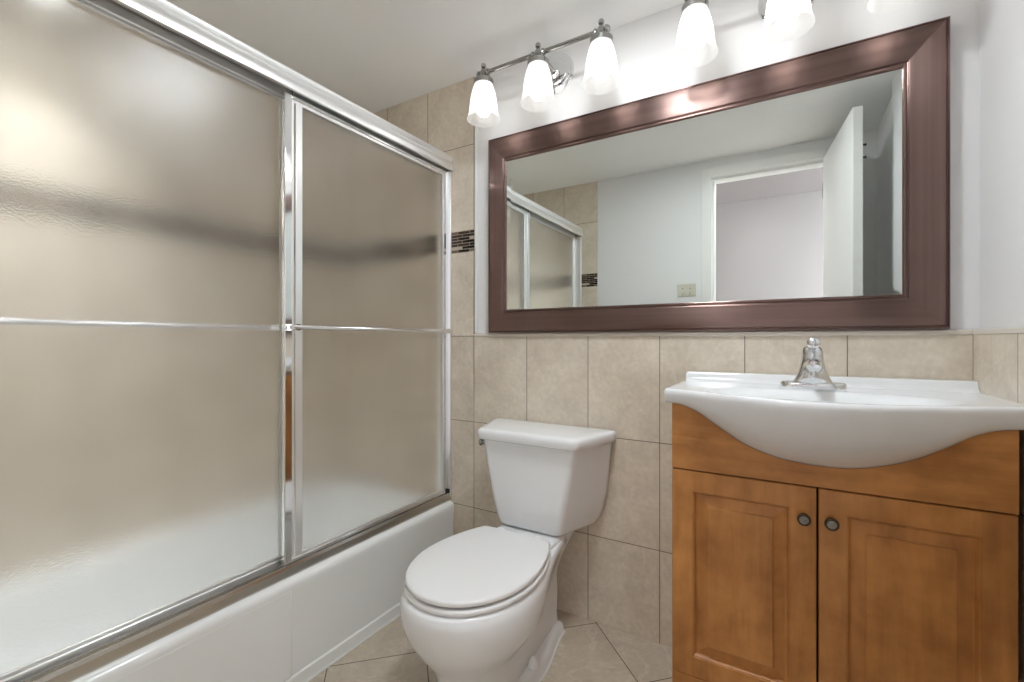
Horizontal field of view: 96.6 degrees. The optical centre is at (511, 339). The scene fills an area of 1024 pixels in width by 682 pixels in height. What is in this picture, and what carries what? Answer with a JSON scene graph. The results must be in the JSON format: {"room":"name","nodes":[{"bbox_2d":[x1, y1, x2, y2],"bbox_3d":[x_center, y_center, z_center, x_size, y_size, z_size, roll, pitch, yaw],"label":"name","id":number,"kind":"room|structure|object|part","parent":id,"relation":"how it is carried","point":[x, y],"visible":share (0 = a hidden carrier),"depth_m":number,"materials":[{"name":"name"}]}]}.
{"room":"bathroom","nodes":[
{"label":"bathroom","id":0,"kind":"room"},
{"bbox_2d":[167,0,684,112],"bbox_3d":[-0.242,-1.198,1.142,2.712,0.050,1.832,0,0,31],"label":"ceiling","id":1,"kind":"structure","parent":0,"point":[377,55],"depth_m":1.73,"materials":[{"name":"white paint"}]},
{"bbox_2d":[309,609,671,681],"bbox_3d":[-0.242,1.105,1.142,2.712,0.050,1.832,0,0,31],"label":"floor","id":2,"kind":"structure","parent":0,"point":[588,650],"depth_m":1.54,"materials":[{"name":"beige tile"}]},
{"bbox_2d":[72,500,453,681],"bbox_3d":[-0.991,0.908,1.595,0.758,0.343,1.596,0,0,31],"label":"bathtub","id":3,"kind":"object","parent":2,"relation":"on","point":[293,629],"visible":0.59,"depth_m":1.42,"materials":[{"name":"white ceramic"}]},
{"bbox_2d":[0,0,453,681],"bbox_3d":[-0.721,-0.052,1.434,0.142,1.578,1.598,0,0,31],"label":"shower enclosure","id":4,"kind":"object","parent":3,"relation":"on","point":[226,330],"visible":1,"depth_m":1.21,"materials":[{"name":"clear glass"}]},
{"bbox_3d":[-0.929,-0.038,1.121,0.005,1.458,0.765,0,0,31],"label":"glass pane","id":5,"kind":"part","parent":4,"relation":"part of","materials":[{"name":"white"}]},
{"bbox_3d":[-0.929,-0.038,1.121,0.018,1.518,0.821,0,0,31],"label":"door panel","id":6,"kind":"part","parent":4,"relation":"part of","materials":[{"name":"clear glass"}]},
{"bbox_3d":[-0.721,-0.807,1.434,0.100,0.068,1.598,0,0,31],"label":"header rail","id":7,"kind":"part","parent":4,"relation":"part of","materials":[{"name":"silver metal"}]},
{"bbox_3d":[-0.507,-0.033,1.758,0.018,1.500,0.796,0,0,31],"label":"door panel","id":8,"kind":"part","parent":4,"relation":"part of","materials":[{"name":"clear glass"}]},
{"bbox_3d":[-0.507,-0.033,1.758,0.005,1.440,0.740,0,0,31],"label":"glass pane","id":9,"kind":"part","parent":4,"relation":"part of","materials":[{"name":"white"}]},
{"bbox_2d":[400,418,615,681],"bbox_3d":[-0.035,0.708,1.498,0.530,0.744,0.771,0,0,31],"label":"toilet","id":10,"kind":"object","parent":2,"relation":"on","point":[479,604],"visible":1,"depth_m":1.45,"materials":[{"name":"white ceramic"}]},
{"bbox_3d":[-0.105,0.701,1.382,0.384,0.018,0.472,0,0,31],"label":"seat","id":11,"kind":"part","parent":10,"relation":"part of","materials":[{"name":"white plastic"}]},
{"bbox_3d":[-0.105,0.676,1.383,0.378,0.015,0.467,0,0,31],"label":"lid","id":12,"kind":"part","parent":10,"relation":"part of","materials":[{"name":"white plastic"}]},
{"bbox_3d":[-0.107,0.397,1.780,0.033,0.029,0.060,0,0,14],"label":"flush lever","id":13,"kind":"part","parent":10,"relation":"part of","materials":[{"name":"silver metal"}]},
{"bbox_3d":[0.100,0.357,1.724,0.530,0.042,0.244,0,0,31],"label":"tank lid","id":14,"kind":"part","parent":10,"relation":"part of","materials":[{"name":"white ceramic"}]},
{"bbox_3d":[0.104,0.538,1.731,0.500,0.320,0.218,0,0,31],"label":"tank","id":15,"kind":"part","parent":10,"relation":"part of","materials":[{"name":"white ceramic"}]},
{"bbox_2d":[672,403,1018,681],"bbox_3d":[0.813,0.628,1.226,0.672,0.904,0.377,0,0,31],"label":"vanity cabinet","id":16,"kind":"object","parent":2,"relation":"on","point":[783,570],"visible":0.93,"depth_m":1.06,"materials":[{"name":"brown wood"}]},
{"bbox_3d":[0.737,0.997,1.098,0.672,0.166,0.019,0,0,31],"label":"rail","id":17,"kind":"part","parent":16,"relation":"part of","materials":[{"name":"brown wood"}]},
{"bbox_3d":[0.590,0.634,1.184,0.333,0.556,0.019,0,0,31],"label":"door","id":18,"kind":"part","parent":16,"relation":"part of","materials":[{"name":"brown wood"}]},
{"bbox_3d":[0.699,0.429,1.093,0.030,0.030,0.026,0,0,31],"label":"knob","id":19,"kind":"part","parent":16,"relation":"part of","materials":[{"name":"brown metal"}]},
{"bbox_3d":[0.692,0.429,1.081,0.020,0.020,0.004,0,0,31],"label":"knob","id":20,"kind":"part","parent":16,"relation":"part of","materials":[{"name":"grey metal"}]},
{"bbox_3d":[0.746,0.429,1.065,0.030,0.030,0.026,0,0,31],"label":"knob","id":21,"kind":"part","parent":16,"relation":"part of","materials":[{"name":"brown metal"}]},
{"bbox_3d":[0.739,0.429,1.053,0.020,0.020,0.004,0,0,31],"label":"knob","id":22,"kind":"part","parent":16,"relation":"part of","materials":[{"name":"grey metal"}]},
{"bbox_2d":[664,371,1023,468],"bbox_3d":[0.785,0.208,1.175,0.712,0.200,0.496,0,0,31],"label":"vanity sink","id":23,"kind":"object","parent":16,"relation":"in","point":[876,422],"visible":0.98,"depth_m":1.02,"materials":[{"name":"white ceramic"}]},
{"bbox_2d":[780,337,846,390],"bbox_3d":[0.800,0.065,1.229,0.144,0.142,0.135,0,0,-24],"label":"faucet","id":24,"kind":"object","parent":23,"relation":"on","point":[812,374],"visible":1,"depth_m":1.21,"materials":[{"name":"silver metal"}]},
{"bbox_3d":[0.789,0.074,1.194,0.050,0.052,0.104,0,0,31],"label":"spout","id":25,"kind":"part","parent":24,"relation":"part of","materials":[{"name":"silver metal"}]},
{"bbox_3d":[0.799,0.014,1.210,0.031,0.039,0.072,0,0,31],"label":"lever handle","id":26,"kind":"part","parent":24,"relation":"part of","materials":[{"name":"silver metal"}]},
{"bbox_3d":[0.814,0.125,1.235,0.152,0.020,0.059,0,0,31],"label":"plate","id":27,"kind":"part","parent":24,"relation":"part of","materials":[{"name":"silver metal"}]},
{"bbox_3d":[0.736,0.264,1.097,0.672,0.176,0.019,0,0,31],"label":"panel","id":28,"kind":"part","parent":16,"relation":"part of","materials":[{"name":"brown wood"}]},
{"bbox_3d":[0.881,0.634,1.011,0.335,0.556,0.019,0,0,31],"label":"door","id":29,"kind":"part","parent":16,"relation":"part of","materials":[{"name":"brown wood"}]},
{"bbox_2d":[373,0,978,646],"bbox_3d":[0.199,-0.046,1.879,2.712,2.253,0.114,0,0,31],"label":"wall","id":30,"kind":"structure","parent":0,"point":[614,571],"depth_m":1.67,"materials":[{"name":"beige tile"}]},
{"bbox_3d":[-0.160,-0.600,2.038,0.016,1.147,0.010,0,0,31],"label":"edge trim","id":31,"kind":"part","parent":30,"relation":"part of","materials":[{"name":"white"}]},
{"bbox_2d":[467,18,620,127],"bbox_3d":[0.121,-1.016,1.746,0.626,0.267,0.222,0,0,31],"label":"vanity light","id":32,"kind":"object","parent":30,"relation":"attached to","point":[545,77],"visible":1,"depth_m":1.68,"materials":[{"name":"white glass"}]},
{"bbox_3d":[-0.114,-0.955,1.834,0.132,0.143,0.132,0,0,31],"label":"lamp shade","id":33,"kind":"part","parent":32,"relation":"part of","materials":[{"name":"white glass"}]},
{"bbox_3d":[-0.114,-0.958,1.834,0.061,0.126,0.061,0,0,31],"label":"bulb","id":34,"kind":"part","parent":32,"relation":"part of","materials":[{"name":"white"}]},
{"bbox_3d":[0.098,-0.955,1.707,0.132,0.143,0.132,0,0,31],"label":"lamp shade","id":35,"kind":"part","parent":32,"relation":"part of","materials":[{"name":"white glass"}]},
{"bbox_3d":[0.098,-0.958,1.707,0.061,0.126,0.061,0,0,31],"label":"bulb","id":36,"kind":"part","parent":32,"relation":"part of","materials":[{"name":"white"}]},
{"bbox_3d":[0.098,-1.070,1.707,0.558,0.028,0.028,0,0,31],"label":"rod","id":37,"kind":"part","parent":32,"relation":"part of","materials":[{"name":"silver metal"}]},
{"bbox_3d":[0.133,-1.070,1.767,0.028,0.028,0.115,0,0,31],"label":"arm","id":38,"kind":"part","parent":32,"relation":"part of","materials":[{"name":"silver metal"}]},
{"bbox_3d":[0.309,-0.955,1.580,0.132,0.143,0.132,0,0,31],"label":"lamp shade","id":39,"kind":"part","parent":32,"relation":"part of","materials":[{"name":"white glass"}]},
{"bbox_3d":[0.309,-0.958,1.580,0.061,0.126,0.061,0,0,31],"label":"bulb","id":40,"kind":"part","parent":32,"relation":"part of","materials":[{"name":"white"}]},
{"bbox_2d":[673,0,717,68],"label":"vanity light","id":41,"kind":"object","parent":30,"relation":"attached to","point":[696,46],"depth_m":1.40,"materials":[{"name":"white glass"}]},
{"bbox_3d":[0.571,-0.958,1.424,0.061,0.126,0.061,0,0,31],"label":"bulb","id":42,"kind":"part","parent":41,"relation":"part of","materials":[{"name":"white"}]},
{"bbox_3d":[0.571,-0.955,1.424,0.132,0.143,0.132,0,0,31],"label":"lamp shade","id":43,"kind":"part","parent":41,"relation":"part of","materials":[{"name":"white glass"}]},
{"bbox_2d":[488,16,949,332],"bbox_3d":[0.538,-0.447,1.604,1.482,0.835,0.038,0,0,31],"label":"wall mirror","id":44,"kind":"object","parent":30,"relation":"attached to","point":[811,191],"visible":1,"depth_m":1.46,"materials":[{"name":"brown mirror"}]},
{"bbox_2d":[506,69,901,309],"bbox_3d":[0.532,-0.439,1.601,1.289,0.626,0.010,0,0,31],"label":"mirror glass","id":45,"kind":"object","parent":44,"relation":"attached to","point":[793,195],"depth_m":1.50,"materials":[{"name":"white"}]},
{"bbox_2d":[758,0,814,43],"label":"vanity light","id":46,"kind":"object","parent":30,"relation":"attached to","point":[783,20],"depth_m":1.30,"materials":[{"name":"white glass"}]},
{"bbox_3d":[0.783,-0.958,1.297,0.061,0.126,0.061,0,0,31],"label":"bulb","id":47,"kind":"part","parent":46,"relation":"part of","materials":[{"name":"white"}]},
{"bbox_3d":[0.783,-0.955,1.297,0.132,0.143,0.132,0,0,31],"label":"lamp shade","id":48,"kind":"part","parent":46,"relation":"part of","materials":[{"name":"white glass"}]},
{"bbox_2d":[867,0,917,13],"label":"vanity light","id":49,"kind":"object","parent":30,"relation":"attached to","point":[874,6],"depth_m":1.23,"materials":[{"name":"white glass"}]},
{"bbox_3d":[0.995,-0.955,1.170,0.132,0.143,0.132,0,0,31],"label":"lamp shade","id":50,"kind":"part","parent":49,"relation":"part of","materials":[{"name":"white glass"}]},
{"bbox_2d":[973,0,1023,681],"bbox_3d":[0.837,-0.046,0.438,0.137,2.253,1.732,0,0,31],"label":"wall","id":51,"kind":"structure","parent":0,"point":[998,342],"depth_m":1.07,"materials":[{"name":"white paint"}]}
]}

